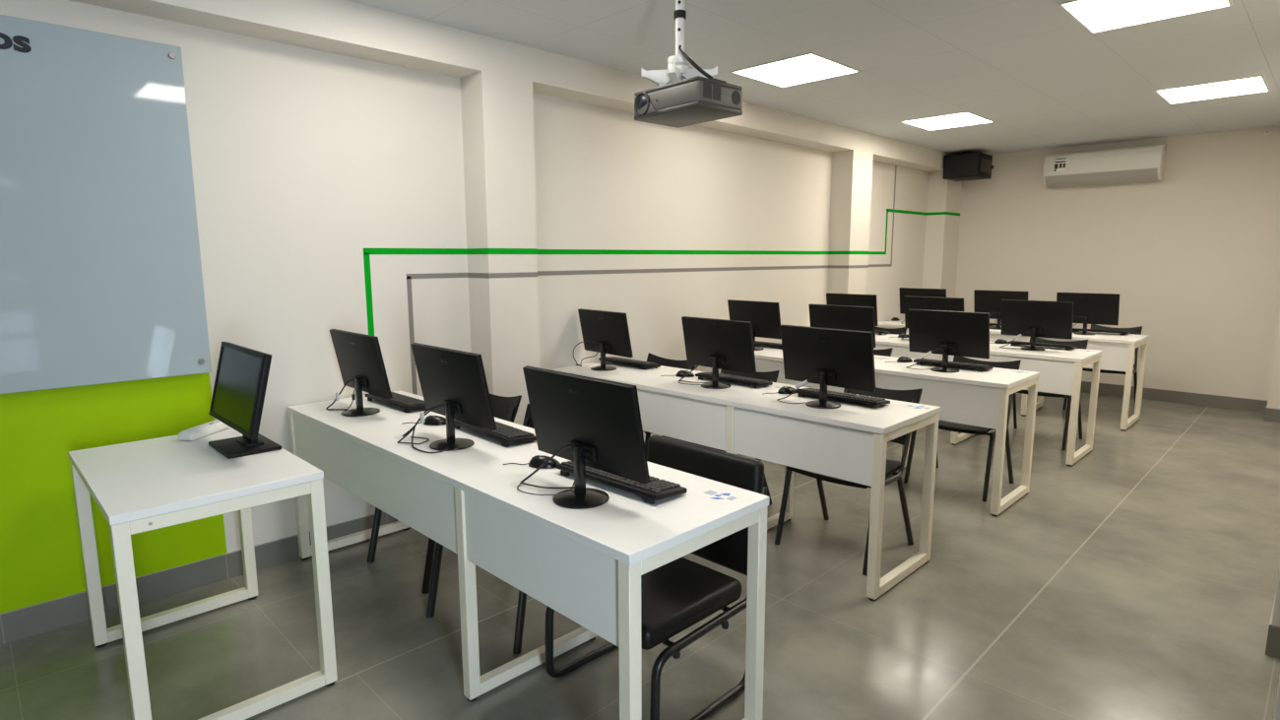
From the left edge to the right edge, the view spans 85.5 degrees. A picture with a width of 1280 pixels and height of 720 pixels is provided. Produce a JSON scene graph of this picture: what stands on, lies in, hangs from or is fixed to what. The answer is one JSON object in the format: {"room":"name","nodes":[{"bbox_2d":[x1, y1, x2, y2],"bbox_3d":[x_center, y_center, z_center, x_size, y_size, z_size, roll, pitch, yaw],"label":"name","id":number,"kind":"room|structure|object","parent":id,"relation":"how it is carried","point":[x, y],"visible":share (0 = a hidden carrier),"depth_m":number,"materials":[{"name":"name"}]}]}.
{"room":"computer lab","nodes":[
{"label":"computer lab","id":0,"kind":"room"},
{"bbox_2d":[0,0,961,552],"bbox_3d":[-0.014,-0.551,4.767,10.531,2.557,0.410,-8,12,-44],"label":"wall","id":1,"kind":"structure","parent":0,"point":[322,133],"depth_m":3.68,"materials":[{"name":"paint"}]},
{"bbox_2d":[0,14,211,393],"bbox_3d":[-2.637,-0.487,2.120,2.207,1.325,0.049,-8,12,-44],"label":"board","id":2,"kind":"object","parent":1,"relation":"attached to","point":[101,275],"visible":1,"depth_m":2.64,"materials":[{"name":"grey glass"}]},
{"bbox_2d":[0,372,227,613],"bbox_3d":[-2.742,-0.027,2.117,2.457,2.082,0.001,-8,12,-44],"label":"wall panel","id":3,"kind":"object","parent":1,"relation":"attached to","point":[41,556],"depth_m":2.71,"materials":[{"name":"green paint"}]},
{"bbox_2d":[0,511,398,644],"bbox_3d":[0.064,0.666,4.873,10.131,0.118,0.218,-8,12,-44],"label":"baseboard","id":4,"kind":"structure","parent":1,"relation":"attached to","point":[19,623],"depth_m":2.96,"materials":[{"name":"grey tile"}]},
{"bbox_2d":[406,165,896,394],"bbox_3d":[0.818,-0.631,5.445,5.506,2.250,0.211,-8,12,-44],"label":"trim","id":5,"kind":"structure","parent":1,"relation":"attached to","point":[410,277],"depth_m":4.31,"materials":[{"name":"grey paint"}]},
{"bbox_2d":[363,208,959,335],"bbox_3d":[1.181,-0.460,5.834,6.967,1.795,0.211,-8,12,-44],"label":"trim","id":6,"kind":"structure","parent":1,"relation":"attached to","point":[366,251],"depth_m":4.20,"materials":[{"name":"green paint"}]},
{"bbox_2d":[0,391,1279,719],"bbox_3d":[1.642,0.991,3.383,10.631,0.100,5.200,-8,12,-44],"label":"floor","id":7,"kind":"structure","parent":0,"point":[1136,578],"depth_m":2.75,"materials":[{"name":"grey ceramic"}]},
{"bbox_2d":[67,419,337,719],"bbox_3d":[-1.538,0.689,2.463,0.628,0.792,0.957,-8,12,-44],"label":"desk","id":8,"kind":"object","parent":7,"relation":"on","point":[147,484],"depth_m":2.25,"materials":[{"name":"white laminate"}]},
{"bbox_2d":[208,341,281,458],"bbox_3d":[-1.440,0.138,2.499,0.173,0.368,0.505,-8,12,-44],"label":"monitor","id":9,"kind":"object","parent":8,"relation":"on","point":[242,372],"visible":1,"depth_m":2.46,"materials":[{"name":"black plastic"}]},
{"bbox_2d":[367,392,521,593],"bbox_3d":[-0.914,0.569,3.312,0.501,0.784,0.627,7,11,41],"label":"chair","id":10,"kind":"object","parent":7,"relation":"on","point":[503,408],"visible":0.04,"depth_m":3.30,"materials":[{"name":"black plastic"}]},
{"bbox_2d":[425,403,534,653],"bbox_3d":[-0.489,0.636,2.853,0.501,0.784,0.627,5,10,33],"label":"chair","id":11,"kind":"object","parent":7,"relation":"on","point":[528,420],"visible":0.03,"depth_m":2.78,"materials":[{"name":"black metal"}]},
{"bbox_2d":[286,389,769,719],"bbox_3d":[-0.637,0.676,2.667,0.561,0.751,2.311,-8,12,-44],"label":"computer desk","id":12,"kind":"object","parent":7,"relation":"on","point":[587,565],"visible":0.88,"depth_m":2.07,"materials":[{"name":"white laminate"}]},
{"bbox_2d":[325,328,392,416],"bbox_3d":[-1.250,0.058,3.062,0.169,0.361,0.470,-8,12,-44],"label":"monitor","id":13,"kind":"object","parent":12,"relation":"on","point":[359,357],"visible":1,"depth_m":3.04,"materials":[{"name":"black plastic"}]},
{"bbox_2d":[364,391,426,412],"bbox_3d":[-1.136,0.192,3.260,0.436,0.036,0.136,8,12,44],"label":"keyboard","id":14,"kind":"object","parent":12,"relation":"on","point":[407,403],"visible":0.66,"depth_m":3.19,"materials":[{"name":"black plastic"}]},
{"bbox_2d":[403,415,446,425],"bbox_3d":[-0.891,0.247,2.873,0.195,0.037,0.062,0,8,-2],"label":"mouse","id":15,"kind":"object","parent":12,"relation":"on","point":[430,419],"visible":0.81,"depth_m":2.85,"materials":[{"name":"black plastic"}]},
{"bbox_2d":[397,342,496,452],"bbox_3d":[-0.715,0.138,2.507,0.218,0.361,0.472,-8,12,-44],"label":"monitor","id":16,"kind":"object","parent":12,"relation":"on","point":[453,382],"visible":1,"depth_m":2.50,"materials":[{"name":"black plastic"}]},
{"bbox_2d":[454,419,536,447],"bbox_3d":[-0.576,0.272,2.706,0.136,0.036,0.436,-8,11,-42],"label":"keyboard","id":17,"kind":"object","parent":12,"relation":"on","point":[505,433],"visible":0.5,"depth_m":2.61,"materials":[{"name":"black plastic"}]},
{"bbox_2d":[503,454,560,468],"bbox_3d":[-0.359,0.332,2.290,0.195,0.037,0.062,0,8,4],"label":"mouse","id":18,"kind":"object","parent":12,"relation":"on","point":[537,461],"visible":0.92,"depth_m":2.27,"materials":[{"name":"plastic"}]},
{"bbox_2d":[516,365,649,509],"bbox_3d":[-0.173,0.219,1.948,0.173,0.361,0.470,-8,12,-44],"label":"monitor","id":19,"kind":"object","parent":12,"relation":"on","point":[584,420],"visible":1,"depth_m":1.93,"materials":[{"name":"black plastic"}]},
{"bbox_2d":[555,460,687,504],"bbox_3d":[-0.067,0.359,2.107,0.436,0.036,0.136,8,12,43],"label":"keyboard","id":20,"kind":"object","parent":12,"relation":"on","point":[657,488],"visible":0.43,"depth_m":2.01,"materials":[{"name":"black plastic"}]},
{"bbox_2d":[695,487,743,504],"bbox_3d":[0.229,0.392,2.003,0.090,0.001,0.112,-8,12,-44],"label":"sticker","id":21,"kind":"object","parent":12,"relation":"on","point":[716,494],"visible":1,"depth_m":2.00,"materials":[{"name":"white paper"}]},
{"bbox_2d":[545,435,767,719],"bbox_3d":[0.054,0.716,2.343,0.606,0.758,0.566,-8,12,-44],"label":"padded chair","id":22,"kind":"object","parent":7,"relation":"on","point":[678,594],"visible":0.53,"depth_m":2.29,"materials":[{"name":"black leather"}]},
{"bbox_2d":[640,556,741,649],"bbox_3d":[0.014,0.755,2.285,0.460,0.074,0.480,-8,12,-44],"label":"seat cushion","id":23,"kind":"object","parent":22,"relation":"on","point":[678,594],"depth_m":2.17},
{"bbox_2d":[642,352,695,458],"bbox_3d":[0.026,0.388,4.509,0.501,0.784,0.627,7,11,42],"label":"chair","id":24,"kind":"object","parent":7,"relation":"on","point":[651,357],"visible":0.09,"depth_m":4.66,"materials":[{"name":"black plastic"}]},
{"bbox_2d":[661,369,779,505],"bbox_3d":[0.466,0.456,4.042,0.627,0.784,0.501,-8,12,-44],"label":"chair","id":25,"kind":"object","parent":7,"relation":"on","point":[772,376],"visible":0.06,"depth_m":4.08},
{"bbox_2d":[552,361,940,600],"bbox_3d":[0.416,0.504,3.795,0.561,0.751,2.173,-8,12,-44],"label":"computer desk","id":26,"kind":"object","parent":7,"relation":"on","point":[849,441],"visible":0.59,"depth_m":3.20,"materials":[{"name":"white laminate"}]},
{"bbox_2d":[573,308,633,371],"bbox_3d":[-0.226,-0.124,4.257,0.162,0.361,0.470,-7,11,-39],"label":"monitor","id":27,"kind":"object","parent":26,"relation":"on","point":[603,332],"visible":1,"depth_m":4.24,"materials":[{"name":"black plastic"}]},
{"bbox_2d":[598,356,660,369],"bbox_3d":[-0.069,0.015,4.428,0.136,0.036,0.436,-8,12,-44],"label":"keyboard","id":28,"kind":"object","parent":26,"relation":"on","point":[643,364],"visible":0.98,"depth_m":4.35,"materials":[{"name":"black plastic"}]},
{"bbox_2d":[660,370,694,377],"bbox_3d":[0.217,0.075,4.003,0.195,0.037,0.062,0,8,1],"label":"mouse","id":29,"kind":"object","parent":26,"relation":"on","point":[680,373],"visible":0.98,"depth_m":3.98,"materials":[{"name":"plastic"}]},
{"bbox_2d":[678,316,756,388],"bbox_3d":[0.400,-0.038,3.667,0.173,0.361,0.470,-8,11,-42],"label":"monitor","id":30,"kind":"object","parent":26,"relation":"on","point":[716,344],"visible":1,"depth_m":3.65,"materials":[{"name":"black plastic"}]},
{"bbox_2d":[695,372,772,387],"bbox_3d":[0.510,0.105,3.808,0.136,0.036,0.436,-8,12,-44],"label":"keyboard","id":31,"kind":"object","parent":26,"relation":"on","point":[753,382],"visible":0.85,"depth_m":3.73,"materials":[{"name":"black plastic"}]},
{"bbox_2d":[764,385,795,393],"bbox_3d":[0.707,0.150,3.486,0.195,0.037,0.062,-3,9,-16],"label":"mouse","id":32,"kind":"object","parent":26,"relation":"on","point":[785,389],"visible":0.89,"depth_m":3.48,"materials":[{"name":"plastic"}]},
{"bbox_2d":[776,323,875,408],"bbox_3d":[0.850,0.032,3.183,0.474,0.361,0.162,7,11,40],"label":"monitor","id":33,"kind":"object","parent":26,"relation":"on","point":[824,356],"visible":1,"depth_m":3.17,"materials":[{"name":"black plastic"}]},
{"bbox_2d":[794,387,890,408],"bbox_3d":[0.962,0.176,3.317,0.136,0.036,0.436,-8,12,-44],"label":"keyboard","id":34,"kind":"object","parent":26,"relation":"on","point":[870,402],"visible":0.88,"depth_m":3.25,"materials":[{"name":"black plastic"}]},
{"bbox_2d":[902,403,933,410],"bbox_3d":[1.272,0.215,3.168,0.090,0.001,0.112,-8,12,-44],"label":"sticker","id":35,"kind":"object","parent":26,"relation":"on","point":[912,406],"visible":1,"depth_m":3.16,"materials":[{"name":"white paper"}]},
{"bbox_2d":[774,386,922,575],"bbox_3d":[1.068,0.539,3.469,0.627,0.784,0.501,-8,12,-44],"label":"chair","id":36,"kind":"object","parent":7,"relation":"on","point":[912,396],"visible":0.34,"depth_m":3.46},
{"bbox_2d":[697,344,1039,515],"bbox_3d":[1.405,0.360,4.744,0.561,0.751,2.201,-8,12,-44],"label":"computer desk","id":37,"kind":"object","parent":7,"relation":"on","point":[968,396],"visible":0.41,"depth_m":4.01,"materials":[{"name":"white laminate"}]},
{"bbox_2d":[727,299,781,350],"bbox_3d":[0.841,-0.258,5.138,0.162,0.361,0.470,-8,11,-41],"label":"monitor","id":38,"kind":"object","parent":37,"relation":"on","point":[764,317],"visible":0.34,"depth_m":5.09,"materials":[{"name":"black plastic"}]},
{"bbox_2d":[755,340,782,347],"bbox_3d":[1.002,-0.117,5.285,0.136,0.036,0.436,-8,12,-44],"label":"keyboard","id":39,"kind":"object","parent":37,"relation":"on","point":[756,342],"visible":0.61,"depth_m":5.25,"materials":[{"name":"black plastic"}]},
{"bbox_2d":[808,303,875,347],"bbox_3d":[1.345,-0.187,4.642,0.474,0.361,0.162,6,11,38],"label":"monitor","id":40,"kind":"object","parent":37,"relation":"on","point":[846,317],"visible":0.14,"depth_m":4.60,"materials":[{"name":"black plastic"}]},
{"bbox_2d":[885,356,912,362],"bbox_3d":[1.688,-0.006,4.511,0.195,0.037,0.062,-2,9,-10],"label":"mouse","id":41,"kind":"object","parent":37,"relation":"on","point":[901,358],"visible":1,"depth_m":4.50,"materials":[{"name":"plastic"}]},
{"bbox_2d":[905,309,989,372],"bbox_3d":[1.839,-0.115,4.147,0.474,0.361,0.162,6,11,38],"label":"monitor","id":42,"kind":"object","parent":37,"relation":"on","point":[945,333],"visible":1,"depth_m":4.13,"materials":[{"name":"black plastic"}]},
{"bbox_2d":[913,358,993,372],"bbox_3d":[1.940,0.026,4.299,0.136,0.036,0.436,-8,12,-44],"label":"keyboard","id":43,"kind":"object","parent":37,"relation":"on","point":[980,367],"visible":0.91,"depth_m":4.23,"materials":[{"name":"black plastic"}]},
{"bbox_2d":[1008,370,1029,373],"bbox_3d":[2.258,0.070,4.123,0.090,0.001,0.112,-8,12,-44],"label":"sticker","id":44,"kind":"object","parent":37,"relation":"on","point":[1017,371],"visible":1,"depth_m":4.12,"materials":[{"name":"white paper"}]},
{"bbox_2d":[873,347,892,356],"bbox_3d":[1.478,0.309,5.006,0.627,0.784,0.501,-8,12,-44],"label":"chair","id":45,"kind":"object","parent":7,"relation":"on","point":[887,352],"visible":0.03,"depth_m":5.04,"materials":[{"name":"black plastic"}]},
{"bbox_2d":[874,325,907,334],"bbox_3d":[2.171,0.083,6.513,0.627,0.784,0.501,-8,12,-44],"label":"chair","id":46,"kind":"object","parent":7,"relation":"on","point":[897,331],"visible":0.03,"depth_m":6.60,"materials":[{"name":"black plastic"}]},
{"bbox_2d":[903,355,1021,501],"bbox_3d":[2.075,0.397,4.403,0.627,0.784,0.501,-8,12,-44],"label":"chair","id":47,"kind":"object","parent":7,"relation":"on","point":[942,424],"visible":0.22,"depth_m":4.30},
{"bbox_2d":[873,332,1102,466],"bbox_3d":[2.374,0.219,5.667,0.561,0.751,2.238,-8,12,-44],"label":"computer desk","id":48,"kind":"object","parent":7,"relation":"on","point":[1059,369],"visible":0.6,"depth_m":4.90,"materials":[{"name":"white laminate"}]},
{"bbox_2d":[826,292,878,325],"bbox_3d":[1.839,-0.397,6.047,0.169,0.361,0.470,-8,12,-44],"label":"monitor","id":49,"kind":"object","parent":48,"relation":"on","point":[852,299],"visible":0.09,"depth_m":6.00,"materials":[{"name":"black plastic"}]},
{"bbox_2d":[875,329,890,334],"bbox_3d":[2.017,-0.262,6.238,0.136,0.036,0.436,-8,12,-44],"label":"keyboard","id":50,"kind":"object","parent":48,"relation":"on","point":[876,331],"visible":0.26,"depth_m":6.07,"materials":[{"name":"black plastic"}]},
{"bbox_2d":[890,333,908,337],"bbox_3d":[2.193,-0.207,5.855,0.195,0.037,0.062,-2,9,-10],"label":"mouse","id":51,"kind":"object","parent":48,"relation":"on","point":[900,335],"visible":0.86,"depth_m":5.84,"materials":[{"name":"plastic"}]},
{"bbox_2d":[900,295,963,340],"bbox_3d":[2.352,-0.327,5.560,0.173,0.361,0.470,-8,12,-44],"label":"monitor","id":52,"kind":"object","parent":48,"relation":"on","point":[911,302],"visible":0.34,"depth_m":5.54,"materials":[{"name":"black plastic"}]},
{"bbox_2d":[989,338,1008,343],"bbox_3d":[2.804,-0.148,5.446,0.195,0.037,0.062,-1,8,-5],"label":"mouse","id":53,"kind":"object","parent":48,"relation":"on","point":[998,341],"visible":0.86,"depth_m":5.43,"materials":[{"name":"plastic"}]},
{"bbox_2d":[999,299,1073,350],"bbox_3d":[2.894,-0.256,5.069,0.474,0.361,0.162,6,11,38],"label":"monitor","id":54,"kind":"object","parent":48,"relation":"on","point":[1033,319],"visible":1,"depth_m":5.06,"materials":[{"name":"black plastic"}]},
{"bbox_2d":[1008,340,1077,350],"bbox_3d":[3.026,-0.113,5.209,0.136,0.036,0.436,-8,12,-44],"label":"keyboard","id":55,"kind":"object","parent":48,"relation":"on","point":[1066,347],"visible":0.93,"depth_m":5.14,"materials":[{"name":"black plastic"}]},
{"bbox_2d":[875,320,1149,430],"bbox_3d":[3.401,0.071,6.643,0.561,0.751,2.282,-8,12,-44],"label":"computer desk","id":56,"kind":"object","parent":7,"relation":"on","point":[1118,350],"visible":0.41,"depth_m":5.83,"materials":[{"name":"white laminate"}]},
{"bbox_2d":[885,317,899,320],"bbox_3d":[2.703,-0.440,7.414,0.195,0.037,0.062,-4,9,-22],"label":"mouse","id":57,"kind":"object","parent":56,"relation":"on","point":[893,318],"visible":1,"depth_m":7.41,"materials":[{"name":"plastic"}]},
{"bbox_2d":[898,287,946,322],"bbox_3d":[2.862,-0.546,7.028,0.169,0.361,0.470,-8,12,-44],"label":"monitor","id":58,"kind":"object","parent":56,"relation":"on","point":[939,292],"visible":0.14,"depth_m":7.03,"materials":[{"name":"black plastic"}]},
{"bbox_2d":[973,289,1028,329],"bbox_3d":[3.387,-0.472,6.515,0.173,0.361,0.470,-8,12,-44],"label":"monitor","id":59,"kind":"object","parent":56,"relation":"on","point":[988,301],"visible":0.45,"depth_m":6.54,"materials":[{"name":"black plastic"}]},
{"bbox_2d":[1056,292,1120,334],"bbox_3d":[3.899,-0.404,6.046,0.162,0.361,0.470,-8,12,-44],"label":"monitor","id":60,"kind":"object","parent":56,"relation":"on","point":[1088,308],"visible":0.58,"depth_m":6.01,"materials":[{"name":"black plastic"}]},
{"bbox_2d":[1072,327,1130,335],"bbox_3d":[4.078,-0.256,6.147,0.136,0.036,0.436,-8,12,-44],"label":"keyboard","id":61,"kind":"object","parent":56,"relation":"on","point":[1122,333],"visible":0.9,"depth_m":6.07,"materials":[{"name":"black plastic"}]},
{"bbox_2d":[994,336,1087,449],"bbox_3d":[3.195,0.234,5.469,0.627,0.784,0.501,-8,12,-44],"label":"chair","id":62,"kind":"object","parent":7,"relation":"on","point":[1082,345],"visible":0.12,"depth_m":5.43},
{"bbox_2d":[1062,323,1142,409],"bbox_3d":[4.363,0.079,6.488,0.627,0.784,0.501,-8,12,-44],"label":"chair","id":63,"kind":"object","parent":7,"relation":"on","point":[1134,330],"visible":0.23,"depth_m":6.46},
{"bbox_2d":[1273,678,1279,719],"bbox_3d":[1.963,0.168,1.408,0.088,2.092,0.838,-8,12,-44],"label":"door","id":64,"kind":"structure","parent":7,"relation":"on","point":[1277,707],"depth_m":1.82,"materials":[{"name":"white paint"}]},
{"bbox_2d":[347,0,1279,154],"bbox_3d":[1.632,-1.637,2.993,10.631,0.100,5.200,-8,12,-44],"label":"ceiling","id":65,"kind":"structure","parent":0,"point":[1029,68],"depth_m":3.89,"materials":[{"name":"paint"}]},
{"bbox_2d":[640,0,717,85],"bbox_3d":[0.155,-1.302,2.701,0.218,0.466,0.245,-8,12,-44],"label":"mount","id":66,"kind":"object","parent":65,"relation":"attached to","point":[676,70],"visible":0.77,"depth_m":2.70,"materials":[{"name":"white plastic"}]},
{"bbox_2d":[634,45,742,127],"bbox_3d":[0.182,-1.085,2.697,0.258,0.270,0.357,-8,11,-41],"label":"projector","id":67,"kind":"object","parent":66,"relation":"hanging from","point":[696,99],"visible":1,"depth_m":2.63,"materials":[{"name":"grey plastic"},{"name":"black plastic"},{"name":"glass"}]},
{"bbox_2d":[703,81,711,99],"bbox_3d":[0.247,-0.986,2.531,0.046,0.054,0.004,-8,11,-41],"label":"vent grille","id":68,"kind":"object","parent":67,"relation":"attached to","point":[707,86],"depth_m":2.53,"materials":[{"name":"black plastic"}]},
{"bbox_2d":[712,83,720,100],"bbox_3d":[0.286,-0.991,2.566,0.042,0.054,0.004,-8,11,-41],"label":"vent grille","id":69,"kind":"object","parent":67,"relation":"attached to","point":[716,87],"depth_m":2.56,"materials":[{"name":"black plastic"}]},
{"bbox_2d":[731,90,740,105],"bbox_3d":[0.367,-0.999,2.636,0.052,0.052,0.003,-8,11,-41],"label":"speaker grille","id":70,"kind":"object","parent":67,"relation":"attached to","point":[736,95],"depth_m":2.63,"materials":[{"name":"black plastic"}]},
{"bbox_2d":[730,52,860,87],"bbox_3d":[0.953,-1.766,4.237,0.561,0.006,0.567,-8,12,-44],"label":"recessed light","id":71,"kind":"object","parent":65,"relation":"in","point":[808,67],"visible":1,"depth_m":4.21,"materials":[{"name":"white plastic"}]},
{"bbox_2d":[899,111,994,130],"bbox_3d":[2.591,-2.008,5.830,0.586,0.006,0.551,-8,12,-44],"label":"recessed light","id":72,"kind":"object","parent":65,"relation":"in","point":[966,118],"visible":1,"depth_m":5.82,"materials":[{"name":"white plastic"}]},
{"bbox_2d":[943,151,993,181],"bbox_3d":[3.586,-2.125,7.549,0.390,0.287,0.396,-8,12,-44],"label":"wall speaker","id":73,"kind":"object","parent":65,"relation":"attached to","point":[966,165],"visible":1,"depth_m":7.43,"materials":[{"name":"black plastic"}]},
{"bbox_2d":[943,152,978,178],"bbox_3d":[3.443,-2.085,7.426,0.007,0.225,0.356,-8,12,-44],"label":"grille","id":74,"kind":"object","parent":73,"relation":"attached to","point":[963,164],"depth_m":7.42,"materials":[{"name":"black"}]},
{"bbox_2d":[1057,0,1233,33],"bbox_3d":[2.287,-1.605,3.127,0.586,0.006,0.556,-8,12,-44],"label":"recessed light","id":75,"kind":"object","parent":65,"relation":"in","point":[1095,16],"visible":1,"depth_m":3.20,"materials":[{"name":"white plastic"}]},
{"bbox_2d":[1153,74,1270,104],"bbox_3d":[3.947,-1.855,4.771,0.586,0.006,0.561,-8,12,-44],"label":"recessed light","id":76,"kind":"object","parent":65,"relation":"in","point":[1256,84],"visible":1,"depth_m":4.75,"materials":[{"name":"white plastic"}]},
{"bbox_2d":[955,125,1279,400],"bbox_3d":[4.883,-0.920,7.135,0.200,2.557,3.500,-8,12,-44],"label":"wall","id":77,"kind":"structure","parent":0,"point":[1191,255],"depth_m":6.75,"materials":[{"name":"paint"}]},
{"bbox_2d":[1043,144,1166,188],"bbox_3d":[4.628,-1.927,6.932,0.229,0.331,0.990,-8,12,-44],"label":"air conditioner","id":78,"kind":"object","parent":77,"relation":"attached to","point":[1138,163],"visible":1,"depth_m":6.83,"materials":[{"name":"grey plastic"}]},
{"bbox_2d":[1054,158,1065,171],"bbox_3d":[4.303,-2.000,7.088,0.001,0.124,0.098,-8,12,-44],"label":"print","id":79,"kind":"object","parent":78,"relation":"attached to","point":[1059,163],"depth_m":7.09,"materials":[{"name":"black plastic"}]},
{"bbox_2d":[1080,381,1267,412],"bbox_3d":[4.739,0.286,7.316,0.008,0.118,2.852,-8,12,-44],"label":"baseboard","id":80,"kind":"structure","parent":77,"relation":"attached to","point":[1198,399],"depth_m":6.73,"materials":[{"name":"grey tile"}]},
{"bbox_2d":[1266,310,1279,626],"bbox_3d":[4.434,-0.424,3.802,1.237,2.557,5.267,7,11,41],"label":"wall","id":81,"kind":"structure","parent":0,"point":[1273,401],"depth_m":5.96,"materials":[{"name":"paint"}]},
{"bbox_2d":[1263,404,1279,658],"bbox_3d":[4.007,0.748,4.226,1.201,0.118,5.401,5,10,30],"label":"baseboard","id":82,"kind":"structure","parent":81,"relation":"attached to","point":[1272,649],"depth_m":2.50,"materials":[{"name":"grey tile"}]},
{"bbox_2d":[1272,569,1279,625],"bbox_3d":[2.275,-0.254,2.307,0.003,2.439,0.013,-8,12,-44],"label":"trim","id":83,"kind":"structure","parent":81,"relation":"attached to","point":[1277,598],"depth_m":2.47,"materials":[{"name":"white paint"}]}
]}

